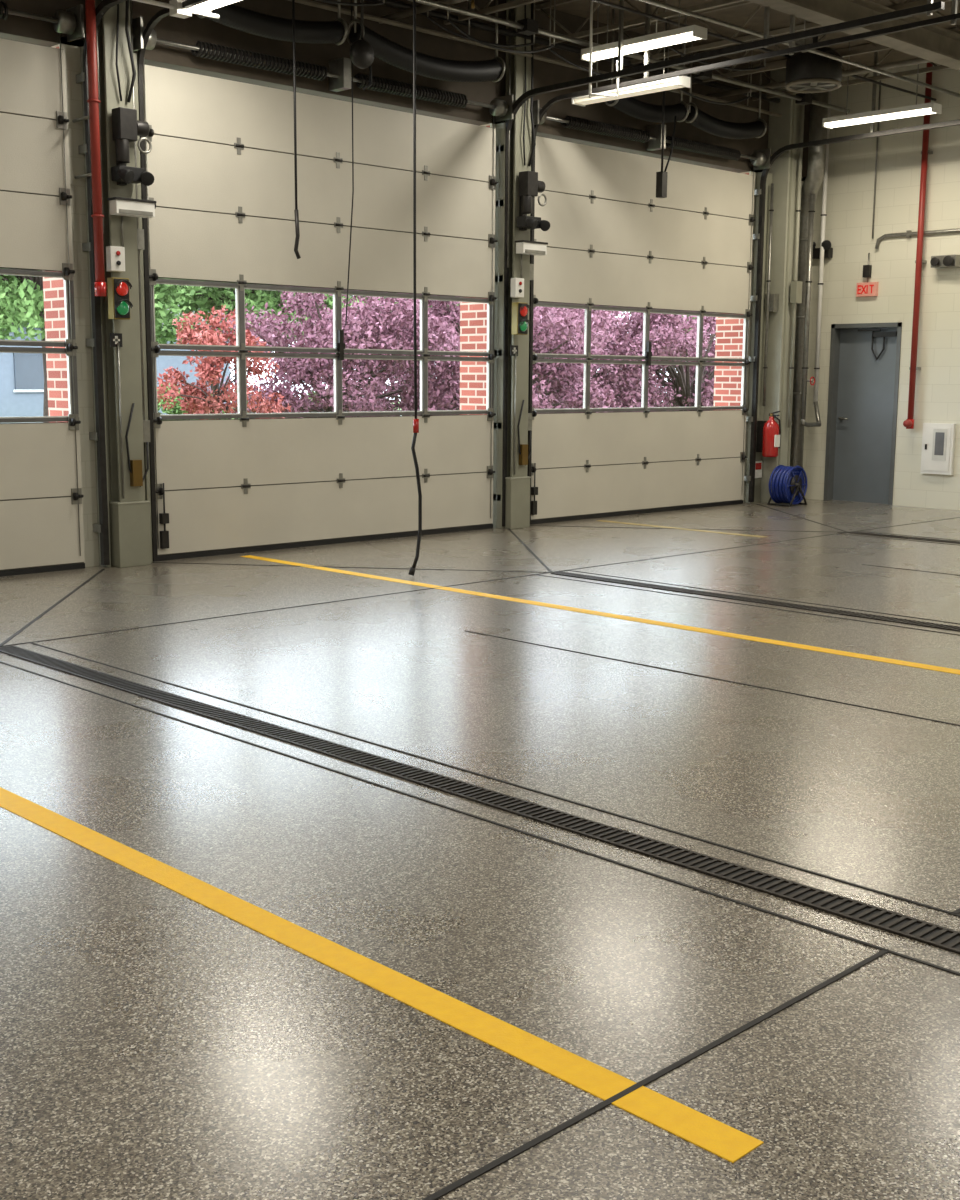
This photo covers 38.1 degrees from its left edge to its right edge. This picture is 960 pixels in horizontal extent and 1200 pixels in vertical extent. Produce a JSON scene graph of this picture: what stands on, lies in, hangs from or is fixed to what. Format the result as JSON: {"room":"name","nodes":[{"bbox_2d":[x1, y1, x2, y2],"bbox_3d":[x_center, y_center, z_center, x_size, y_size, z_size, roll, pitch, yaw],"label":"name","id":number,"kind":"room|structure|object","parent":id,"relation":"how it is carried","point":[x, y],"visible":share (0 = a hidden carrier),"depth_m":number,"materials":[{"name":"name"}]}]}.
{"room":"emergency services station","nodes":[
{"label":"emergency services station","id":0,"kind":"room"},
{"bbox_2d":[0,0,809,566],"bbox_3d":[-3.487,-2.650,10.152,21.000,5.100,0.420,-8,13,-44],"label":"wall","id":1,"kind":"structure","parent":0,"point":[190,30],"depth_m":12.24,"materials":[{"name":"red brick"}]},
{"bbox_2d":[0,38,84,576],"bbox_3d":[-4.364,-1.908,9.016,3.800,3.780,0.110,-8,13,-44],"label":"door","id":2,"kind":"structure","parent":1,"relation":"in","point":[39,495],"depth_m":10.12,"materials":[{"name":"metal"}]},
{"bbox_2d":[0,0,126,564],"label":"door frame","id":3,"kind":"structure","parent":1,"relation":"in","point":[70,22],"depth_m":10.30,"materials":[{"name":"black metal"}]},
{"bbox_2d":[72,0,106,296],"bbox_3d":[-2.861,-3.708,10.052,0.096,2.968,0.346,-8,13,-44],"label":"pipe","id":4,"kind":"object","parent":1,"relation":"attached to","point":[99,284],"visible":1,"depth_m":10.02,"materials":[{"name":"metal"}]},
{"bbox_2d":[143,64,497,561],"bbox_3d":[-1.217,-2.372,12.057,3.800,3.780,0.110,-8,13,-44],"label":"door","id":5,"kind":"structure","parent":1,"relation":"in","point":[220,160],"depth_m":11.85,"materials":[{"name":"metal"}]},
{"bbox_2d":[132,0,944,559],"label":"door track","id":6,"kind":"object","parent":1,"relation":"in","point":[504,108],"depth_m":11.23,"materials":[{"name":"black metal"}]},
{"bbox_2d":[581,0,617,62],"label":"fluorescent light","id":7,"kind":"object","parent":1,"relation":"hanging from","point":[609,50],"depth_m":12.40,"materials":[{"name":"white paint"}]},
{"bbox_2d":[530,136,755,524],"bbox_3d":[1.815,-2.818,14.986,3.740,3.780,0.110,-8,13,-44],"label":"door","id":8,"kind":"structure","parent":1,"relation":"in","point":[611,242],"depth_m":14.87,"materials":[{"name":"metal"}]},
{"bbox_2d":[527,0,959,523],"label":"door track","id":9,"kind":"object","parent":1,"relation":"in","point":[760,159],"depth_m":14.39,"materials":[{"name":"black metal"}]},
{"bbox_2d":[0,499,959,1199],"bbox_3d":[2.404,0.808,4.726,20.800,0.150,17.120,-8,13,-44],"label":"floor","id":10,"kind":"structure","parent":0,"point":[156,1044],"depth_m":4.21,"materials":[{"name":"grey concrete"}]},
{"bbox_2d":[80,0,152,567],"bbox_3d":[-2.718,-2.741,10.442,0.400,4.998,0.224,-8,13,-44],"label":"steel column","id":11,"kind":"structure","parent":10,"relation":"on","point":[129,518],"depth_m":10.53,"materials":[{"name":"grey metal"}]},
{"bbox_2d":[106,246,124,271],"bbox_3d":[-2.699,-2.529,10.310,0.120,0.180,0.085,-8,13,-44],"label":"control box","id":12,"kind":"object","parent":11,"relation":"attached to","point":[115,255],"visible":1,"depth_m":10.28,"materials":[{"name":"white paint"}]},
{"bbox_2d":[110,333,122,346],"bbox_3d":[-2.729,-1.950,10.430,0.100,0.100,0.009,-8,13,-44],"label":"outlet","id":13,"kind":"object","parent":11,"relation":"attached to","point":[115,338],"visible":1,"depth_m":10.42,"materials":[{"name":"black plastic"}]},
{"bbox_2d":[107,277,132,319],"bbox_3d":[-2.675,-2.236,10.316,0.140,0.300,0.179,-8,13,-44],"label":"traffic light","id":14,"kind":"object","parent":11,"relation":"attached to","point":[119,304],"visible":1,"depth_m":10.27,"materials":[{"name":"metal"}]},
{"bbox_2d":[95,0,150,498],"bbox_3d":[-2.656,-2.996,10.357,0.325,4.468,0.172,-8,13,-44],"label":"conduit","id":15,"kind":"object","parent":11,"relation":"attached to","point":[135,466],"visible":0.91,"depth_m":10.49,"materials":[{"name":"metal"}]},
{"bbox_2d":[107,197,155,217],"bbox_3d":[-2.589,-2.904,10.298,0.340,0.117,0.169,-8,13,-44],"label":"light","id":16,"kind":"object","parent":11,"relation":"attached to","point":[121,206],"visible":1,"depth_m":10.23,"materials":[{"name":"white paint"}]},
{"bbox_2d":[111,107,153,185],"bbox_3d":[-2.553,-3.319,10.200,0.297,0.543,0.260,-8,13,-44],"label":"motor","id":17,"kind":"object","parent":11,"relation":"attached to","point":[126,127],"visible":1,"depth_m":10.16,"materials":[{"name":"metal"}]},
{"bbox_2d":[0,504,959,1199],"bbox_3d":[2.478,0.778,4.428,20.500,0.003,16.604,-8,13,-44],"label":"joint","id":18,"kind":"object","parent":10,"relation":"on","point":[607,1102],"visible":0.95,"depth_m":4.48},
{"bbox_2d":[0,520,959,1162],"bbox_3d":[3.455,0.542,5.957,9.000,0.002,15.450,-8,13,-44],"label":"floor marking line","id":19,"kind":"object","parent":10,"relation":"on","point":[714,1136],"visible":1,"depth_m":3.42,"materials":[{"name":"paint"}]},
{"bbox_2d":[0,646,959,953],"bbox_3d":[1.291,0.902,3.591,0.124,0.007,11.052,-8,13,-44],"label":"drain","id":20,"kind":"object","parent":10,"relation":"on","point":[909,927],"visible":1,"depth_m":4.61,"materials":[{"name":"black metal"}]},
{"bbox_2d":[492,0,531,528],"bbox_3d":[0.343,-3.192,13.399,0.360,4.998,0.224,-8,13,-44],"label":"steel column","id":21,"kind":"structure","parent":10,"relation":"on","point":[517,510],"depth_m":13.39,"materials":[{"name":"grey metal"}]},
{"bbox_2d":[510,345,517,355],"bbox_3d":[0.332,-2.401,13.387,0.100,0.100,0.009,-8,13,-44],"label":"number sign","id":22,"kind":"object","parent":21,"relation":"attached to","point":[513,348],"visible":1,"depth_m":13.38,"materials":[{"name":"black plastic"}]},
{"bbox_2d":[511,278,523,297],"bbox_3d":[0.362,-2.979,13.267,0.120,0.180,0.085,-8,13,-44],"label":"control box","id":23,"kind":"object","parent":21,"relation":"attached to","point":[517,284],"visible":1,"depth_m":13.24,"materials":[{"name":"white paint"}]},
{"bbox_2d":[507,0,535,474],"bbox_3d":[0.405,-3.446,13.314,0.325,4.468,0.172,-8,13,-44],"label":"conduit","id":24,"kind":"object","parent":21,"relation":"attached to","point":[523,448],"visible":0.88,"depth_m":13.20,"materials":[{"name":"metal"}]},
{"bbox_2d":[512,302,530,334],"bbox_3d":[0.386,-2.687,13.273,0.140,0.300,0.179,-8,13,-44],"label":"traffic light","id":25,"kind":"object","parent":21,"relation":"attached to","point":[520,321],"visible":1,"depth_m":13.23,"materials":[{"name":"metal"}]},
{"bbox_2d":[515,240,547,255],"bbox_3d":[0.472,-3.355,13.255,0.340,0.117,0.169,-8,13,-44],"label":"light","id":26,"kind":"object","parent":21,"relation":"attached to","point":[526,247],"visible":1,"depth_m":13.17,"materials":[{"name":"white paint"}]},
{"bbox_2d":[517,171,549,230],"bbox_3d":[0.508,-3.769,13.157,0.297,0.543,0.260,-8,13,-44],"label":"motor","id":27,"kind":"object","parent":21,"relation":"attached to","point":[529,185],"visible":1,"depth_m":13.11,"materials":[{"name":"metal"}]},
{"bbox_2d":[551,572,959,631],"bbox_3d":[4.438,0.438,6.631,0.124,0.007,11.052,-8,13,-44],"label":"drain","id":28,"kind":"object","parent":10,"relation":"on","point":[676,589],"visible":1,"depth_m":9.16,"materials":[{"name":"black metal"}]},
{"bbox_2d":[744,68,804,502],"bbox_3d":[3.474,-3.643,16.364,0.490,4.998,0.311,-8,13,-44],"label":"column","id":29,"kind":"structure","parent":10,"relation":"on","point":[784,130],"depth_m":16.29,"materials":[{"name":"grey metal"}]},
{"bbox_2d":[755,461,761,477],"bbox_3d":[3.324,-1.561,16.626,0.160,0.200,0.017,-8,13,-44],"label":"sign","id":30,"kind":"object","parent":29,"relation":"attached to","point":[758,464],"visible":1,"depth_m":16.62,"materials":[{"name":"white paint"}]},
{"bbox_2d":[756,411,780,456],"bbox_3d":[3.407,-1.968,16.447,0.287,0.542,0.188,5,10,25],"label":"fire extinguisher","id":31,"kind":"object","parent":29,"relation":"attached to","point":[768,439],"visible":1,"depth_m":16.38,"materials":[{"name":"red metal"}]},
{"bbox_2d":[767,465,806,506],"bbox_3d":[3.631,-1.353,16.383,0.458,0.467,0.328,-8,13,-44],"label":"hose reel","id":32,"kind":"object","parent":10,"relation":"on","point":[788,483],"visible":1,"depth_m":16.28,"materials":[{"name":"metal"}]},
{"bbox_2d":[790,91,828,468],"bbox_3d":[3.867,-3.660,16.486,0.228,4.998,0.541,-1,9,-6],"label":"pipe","id":33,"kind":"object","parent":10,"relation":"on","point":[814,178],"visible":0.42,"depth_m":16.46,"materials":[{"name":"metal"}]},
{"bbox_2d":[850,532,959,543],"bbox_3d":[7.471,-0.008,9.561,0.124,0.007,11.052,-8,13,-44],"label":"drain","id":34,"kind":"object","parent":10,"relation":"on","point":[862,533],"visible":1,"depth_m":13.03,"materials":[{"name":"black metal"}]},
{"bbox_2d":[288,0,959,116],"bbox_3d":[-2.488,-4.696,8.734,20.400,0.598,2.200,-8,13,-44],"label":"ceiling","id":35,"kind":"structure","parent":0,"point":[528,27],"depth_m":12.69,"materials":[{"name":"black metal"}]},
{"bbox_2d":[533,0,959,70],"bbox_3d":[2.437,-4.278,3.917,20.800,0.150,17.120,-8,13,-44],"label":"ceiling","id":36,"kind":"structure","parent":0,"point":[737,15],"depth_m":13.89,"materials":[{"name":"metal"}]},
{"bbox_2d":[133,0,219,18],"bbox_3d":[-2.212,-4.660,9.793,0.850,0.998,0.100,-8,13,-44],"label":"fluorescent light","id":37,"kind":"object","parent":36,"relation":"hanging from","point":[175,6],"depth_m":9.90,"materials":[{"name":"white plastic"}]},
{"bbox_2d":[192,0,240,12],"bbox_3d":[-1.595,-4.674,9.622,0.180,0.908,1.270,-8,13,-44],"label":"fluorescent light","id":38,"kind":"object","parent":36,"relation":"hanging from","point":[208,6],"visible":0.65,"depth_m":10.01,"materials":[{"name":"white paint"}]},
{"bbox_2d":[195,0,347,44],"bbox_3d":[-1.603,-4.839,10.764,1.330,0.941,0.206,-8,13,-44],"label":"hose","id":39,"kind":"object","parent":36,"relation":"hanging from","point":[233,16],"visible":0.82,"depth_m":10.80,"materials":[{"name":"black rubber"}]},
{"bbox_2d":[292,0,300,258],"bbox_3d":[-1.431,-3.983,10.750,0.060,2.625,0.032,-8,13,-44],"label":"pull cord","id":40,"kind":"object","parent":36,"relation":"hanging from","point":[296,212],"visible":1,"depth_m":10.81,"materials":[{"name":"black rubber"}]},
{"bbox_2d":[345,0,353,324],"bbox_3d":[-1.106,-3.891,11.688,0.011,3.099,0.165,-5,11,-33],"label":"rope","id":41,"kind":"object","parent":36,"relation":"hanging from","point":[351,0],"visible":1,"depth_m":11.69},
{"bbox_2d":[317,0,383,5],"bbox_3d":[-1.337,-4.909,10.476,1.610,0.709,0.060,-8,13,-44],"label":"cable bundle","id":42,"kind":"object","parent":36,"relation":"hanging from","point":[327,1],"visible":1,"depth_m":10.87,"materials":[{"name":"black rubber"}]},
{"bbox_2d":[350,0,373,89],"bbox_3d":[-0.946,-4.731,11.113,0.217,1.256,0.070,-8,13,-44],"label":"reel","id":43,"kind":"object","parent":36,"relation":"hanging from","point":[361,51],"visible":1,"depth_m":11.13,"materials":[{"name":"metal"}]},
{"bbox_2d":[408,0,421,575],"bbox_3d":[-0.462,-2.643,9.876,0.122,4.986,0.044,-8,13,-44],"label":"hose","id":44,"kind":"object","parent":36,"relation":"hanging from","point":[415,421],"visible":1,"depth_m":9.96,"materials":[{"name":"black rubber"}]},
{"bbox_2d":[347,0,504,82],"bbox_3d":[-0.435,-4.989,11.895,1.672,0.987,0.217,-8,13,-44],"label":"hose","id":45,"kind":"object","parent":36,"relation":"hanging from","point":[386,50],"visible":0.87,"depth_m":11.89,"materials":[{"name":"black rubber"}]},
{"bbox_2d":[427,3,534,47],"bbox_3d":[0.026,-5.195,12.134,1.310,0.649,0.061,-8,13,-44],"label":"cable bundle","id":46,"kind":"object","parent":36,"relation":"hanging from","point":[428,17],"visible":0.88,"depth_m":12.19,"materials":[{"name":"black rubber"}]},
{"bbox_2d":[443,0,541,24],"bbox_3d":[5.516,-4.413,6.643,0.042,0.380,16.686,-8,13,-44],"label":"joist","id":47,"kind":"object","parent":36,"relation":"attached to","point":[516,3],"depth_m":12.08,"materials":[{"name":"black metal"}]},
{"bbox_2d":[447,0,554,53],"bbox_3d":[0.201,-5.116,11.965,1.310,0.749,0.061,-8,13,-44],"label":"cable bundle","id":48,"kind":"object","parent":36,"relation":"hanging from","point":[448,19],"visible":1,"depth_m":11.97,"materials":[{"name":"black rubber"}]},
{"bbox_2d":[589,0,618,97],"bbox_3d":[1.105,-4.996,12.293,0.279,1.078,0.024,-2,9,-14],"label":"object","id":49,"kind":"object","parent":36,"relation":"hanging from","point":[591,2],"visible":0.93,"depth_m":12.30,"materials":[{"name":"white paint"}]},
{"bbox_2d":[549,0,669,80],"bbox_3d":[1.239,-5.280,13.037,1.710,0.749,0.060,-8,13,-44],"label":"cable bundle","id":50,"kind":"object","parent":36,"relation":"hanging from","point":[550,49],"visible":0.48,"depth_m":12.74,"materials":[{"name":"black rubber"}]},
{"bbox_2d":[572,1,690,106],"bbox_3d":[1.383,-5.132,12.780,0.180,0.958,1.270,-8,13,-44],"label":"fluorescent light","id":51,"kind":"object","parent":36,"relation":"hanging from","point":[680,81],"visible":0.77,"depth_m":12.70,"materials":[{"name":"white paint"}]},
{"bbox_2d":[535,0,746,46],"bbox_3d":[6.375,-4.539,7.472,0.042,0.380,16.686,-8,13,-44],"label":"joist","id":52,"kind":"object","parent":36,"relation":"attached to","point":[718,3],"depth_m":12.65,"materials":[{"name":"black metal"}]},
{"bbox_2d":[605,9,688,122],"bbox_3d":[1.686,-5.311,13.943,1.139,0.966,0.206,-8,13,-44],"label":"hose","id":53,"kind":"object","parent":36,"relation":"hanging from","point":[635,108],"visible":0.84,"depth_m":13.93,"materials":[{"name":"black rubber"}]},
{"bbox_2d":[379,0,930,97],"bbox_3d":[6.622,-4.477,7.732,4.760,0.598,16.600,-8,13,-44],"label":"pipe","id":54,"kind":"object","parent":36,"relation":"attached to","point":[422,8],"visible":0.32,"depth_m":13.62,"materials":[{"name":"metal"}]},
{"bbox_2d":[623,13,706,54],"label":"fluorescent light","id":55,"kind":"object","parent":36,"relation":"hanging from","point":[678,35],"depth_m":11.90,"materials":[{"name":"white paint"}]},
{"bbox_2d":[656,23,676,197],"bbox_3d":[1.907,-4.944,14.039,0.250,1.718,0.080,-8,13,-44],"label":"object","id":56,"kind":"object","parent":36,"relation":"hanging from","point":[661,177],"visible":0.83,"depth_m":14.06,"materials":[{"name":"metal"}]},
{"bbox_2d":[668,41,752,104],"bbox_3d":[2.347,-5.438,14.109,1.410,0.759,0.061,-8,13,-44],"label":"cable bundle","id":57,"kind":"object","parent":36,"relation":"hanging from","point":[681,89],"visible":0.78,"depth_m":14.24,"materials":[{"name":"black rubber"}]},
{"bbox_2d":[656,0,765,70],"bbox_3d":[2.194,-5.337,13.053,1.710,0.629,0.060,-8,13,-44],"label":"cable bundle","id":58,"kind":"object","parent":36,"relation":"hanging from","point":[669,46],"visible":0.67,"depth_m":13.22,"materials":[{"name":"black rubber"}]},
{"bbox_2d":[684,41,766,138],"bbox_3d":[2.634,-5.448,14.859,1.289,0.971,0.206,-8,13,-44],"label":"hose","id":59,"kind":"object","parent":36,"relation":"hanging from","point":[696,117],"visible":0.92,"depth_m":14.82,"materials":[{"name":"black rubber"}]},
{"bbox_2d":[616,0,951,66],"bbox_3d":[7.233,-4.665,8.301,0.042,0.380,16.686,-8,13,-44],"label":"joist","id":60,"kind":"object","parent":36,"relation":"attached to","point":[905,5],"depth_m":13.22,"materials":[{"name":"black metal"}]},
{"bbox_2d":[762,91,830,427],"bbox_3d":[3.795,-4.087,16.300,0.902,4.098,0.360,-4,10,-28],"label":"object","id":61,"kind":"object","parent":36,"relation":"attached to","point":[771,300],"visible":0.99,"depth_m":16.36,"materials":[{"name":"metal"}]},
{"bbox_2d":[785,27,842,92],"bbox_3d":[3.260,-5.362,13.538,0.540,0.718,0.540,-8,13,-44],"label":"exhaust fan","id":62,"kind":"object","parent":36,"relation":"hanging from","point":[806,72],"visible":0.94,"depth_m":13.37,"materials":[{"name":"metal"}]},
{"bbox_2d":[692,11,959,84],"bbox_3d":[8.091,-4.792,9.131,0.042,0.380,16.686,-8,13,-44],"label":"joist","id":63,"kind":"object","parent":36,"relation":"attached to","point":[729,74],"depth_m":14.20,"materials":[{"name":"black metal"}]},
{"bbox_2d":[747,0,959,70],"bbox_3d":[-1.197,-4.258,7.464,20.480,0.230,0.200,-8,13,-44],"label":"ceiling beam","id":64,"kind":"structure","parent":36,"relation":"attached to","point":[933,43],"depth_m":11.93,"materials":[{"name":"black metal"}]},
{"bbox_2d":[752,28,959,100],"bbox_3d":[8.949,-4.918,9.960,0.042,0.380,16.686,-8,13,-44],"label":"joist","id":65,"kind":"object","parent":36,"relation":"attached to","point":[940,67],"depth_m":14.79,"materials":[{"name":"black metal"}]},
{"bbox_2d":[822,42,941,128],"bbox_3d":[4.152,-5.404,14.344,0.180,0.878,1.270,-8,13,-44],"label":"fluorescent light","id":66,"kind":"object","parent":36,"relation":"hanging from","point":[926,108],"visible":0.82,"depth_m":14.33,"materials":[{"name":"white paint"}]},
{"bbox_2d":[803,62,959,509],"bbox_3d":[9.898,-2.790,11.256,0.300,5.000,16.700,-8,13,-44],"label":"wall","id":67,"kind":"structure","parent":0,"point":[851,164],"depth_m":16.11,"materials":[{"name":"beige paint"}]},
{"bbox_2d":[812,240,832,258],"bbox_3d":[4.084,-4.210,16.699,0.193,0.200,0.364,-8,13,-44],"label":"emergency light","id":68,"kind":"object","parent":67,"relation":"attached to","point":[828,251],"visible":0.78,"depth_m":16.66,"materials":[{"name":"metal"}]},
{"bbox_2d":[823,322,901,504],"bbox_3d":[4.638,-2.237,16.703,0.212,2.129,0.928,-8,13,-44],"label":"door","id":69,"kind":"structure","parent":67,"relation":"in","point":[864,369],"depth_m":16.76,"materials":[{"name":"grey metal"}]},
{"bbox_2d":[856,253,878,296],"bbox_3d":[4.563,-3.829,16.358,0.059,0.500,0.260,-8,13,-44],"label":"exit sign","id":70,"kind":"object","parent":67,"relation":"attached to","point":[865,289],"visible":1,"depth_m":16.34,"materials":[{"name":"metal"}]},
{"bbox_2d":[872,74,959,248],"bbox_3d":[5.913,-4.886,14.806,0.050,2.022,3.770,-8,13,-44],"label":"pipe","id":71,"kind":"object","parent":67,"relation":"attached to","point":[908,233],"visible":0.9,"depth_m":16.03,"materials":[{"name":"metal"}]},
{"bbox_2d":[903,63,932,428],"bbox_3d":[4.997,-4.004,15.795,0.179,4.088,0.100,-8,13,-44],"label":"red standpipe","id":72,"kind":"object","parent":67,"relation":"attached to","point":[908,423],"visible":0.95,"depth_m":15.80,"materials":[{"name":"metal"}]},
{"bbox_2d":[920,423,955,474],"bbox_3d":[5.251,-1.735,15.954,0.074,0.580,0.380,-8,13,-44],"label":"electrical panel","id":73,"kind":"object","parent":67,"relation":"attached to","point":[938,439],"visible":1,"depth_m":15.92,"materials":[{"name":"white paint"}]},
{"bbox_2d":[930,254,959,267],"bbox_3d":[5.216,-3.799,15.592,0.189,0.130,0.300,-8,13,-44],"label":"emergency light","id":74,"kind":"object","parent":67,"relation":"attached to","point":[940,261],"visible":1,"depth_m":15.52,"materials":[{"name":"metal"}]},
{"label":"outside","id":75,"kind":"structure","parent":0,"visible":0},
{"bbox_3d":[-10.130,-5.716,45.794,110.000,0.170,59.880,-8,13,-44],"label":"ground","id":76,"kind":"structure","parent":75,"visible":0},
{"bbox_2d":[0,268,202,415],"bbox_3d":[-9.648,-7.188,31.485,6.518,7.493,7.377,0,9,0],"label":"tree","id":77,"kind":"object","parent":76,"relation":"on","point":[21,297],"visible":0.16,"depth_m":30.03,"materials":[{"name":"green plant"}]},
{"bbox_2d":[0,305,230,422],"bbox_3d":[-18.165,-9.055,48.536,18.000,5.500,9.000,-8,13,-44],"label":"neighboring house","id":78,"kind":"structure","parent":76,"relation":"on","point":[21,374],"depth_m":46.24,"materials":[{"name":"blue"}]},
{"bbox_2d":[157,383,226,419],"bbox_3d":[-5.420,-3.135,25.016,1.724,1.552,2.100,-1,9,-9],"label":"shrub","id":79,"kind":"object","parent":76,"relation":"on","point":[176,410],"visible":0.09,"depth_m":24.24,"materials":[{"name":"green plant"}]},
{"bbox_2d":[157,305,290,419],"bbox_3d":[-3.747,-2.920,20.047,1.864,2.676,1.775,2,9,11],"label":"maple","id":80,"kind":"object","parent":76,"relation":"on","point":[199,401],"visible":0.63,"depth_m":19.98,"materials":[{"name":"red plant"}]},
{"bbox_2d":[155,280,366,410],"bbox_3d":[-6.241,-7.984,36.626,7.377,7.493,6.518,-1,9,-7],"label":"tree","id":81,"kind":"object","parent":76,"relation":"on","point":[205,298],"visible":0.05,"depth_m":34.87,"materials":[{"name":"green plant"}]},
{"bbox_2d":[207,286,459,418],"bbox_3d":[-2.245,-3.825,23.004,4.690,3.570,4.127,-1,9,-10],"label":"tree","id":82,"kind":"object","parent":76,"relation":"on","point":[314,372],"visible":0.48,"depth_m":21.78,"materials":[{"name":"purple plant"}]},
{"bbox_2d":[273,291,459,401],"bbox_3d":[-3.294,-9.006,40.857,7.170,8.242,8.115,-2,9,-15],"label":"tree","id":83,"kind":"object","parent":76,"relation":"on","point":[274,292],"visible":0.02,"depth_m":39.63,"materials":[{"name":"green plant"}]},
{"bbox_2d":[295,292,459,410],"bbox_3d":[-1.193,-5.104,29.961,4.561,3.946,5.184,7,11,34],"label":"maple","id":84,"kind":"object","parent":76,"relation":"on","point":[383,386],"visible":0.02,"depth_m":29.46,"materials":[{"name":"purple plant"}]},
{"bbox_2d":[361,294,629,415],"bbox_3d":[0.164,-4.015,23.737,4.344,3.758,4.937,-3,9,-18],"label":"tree","id":85,"kind":"object","parent":76,"relation":"on","point":[555,329],"visible":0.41,"depth_m":22.77,"materials":[{"name":"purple plant"}]},
{"bbox_2d":[441,304,685,412],"bbox_3d":[1.411,-4.380,26.082,4.937,3.758,4.344,-4,10,-25],"label":"maple","id":86,"kind":"object","parent":76,"relation":"on","point":[611,372],"visible":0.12,"depth_m":25.28,"materials":[{"name":"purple plant"}]},
{"bbox_2d":[534,304,691,411],"bbox_3d":[2.634,-5.824,34.081,5.431,4.134,4.778,5,10,27],"label":"maple","id":87,"kind":"object","parent":76,"relation":"on","point":[581,304],"visible":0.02,"depth_m":32.93,"materials":[{"name":"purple plant"}]},
{"bbox_2d":[575,308,715,411],"bbox_3d":[4.210,-4.650,27.330,4.561,3.946,5.184,-5,11,-32],"label":"maple","id":88,"kind":"object","parent":76,"relation":"on","point":[682,380],"visible":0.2,"depth_m":26.48,"materials":[{"name":"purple plant"}]},
{"bbox_2d":[628,312,696,333],"bbox_3d":[7.943,-10.729,49.823,7.822,8.992,8.852,-5,10,-29],"label":"tree","id":89,"kind":"object","parent":76,"relation":"on","point":[628,312],"visible":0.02,"depth_m":46.78,"materials":[{"name":"green plant"}]}
]}

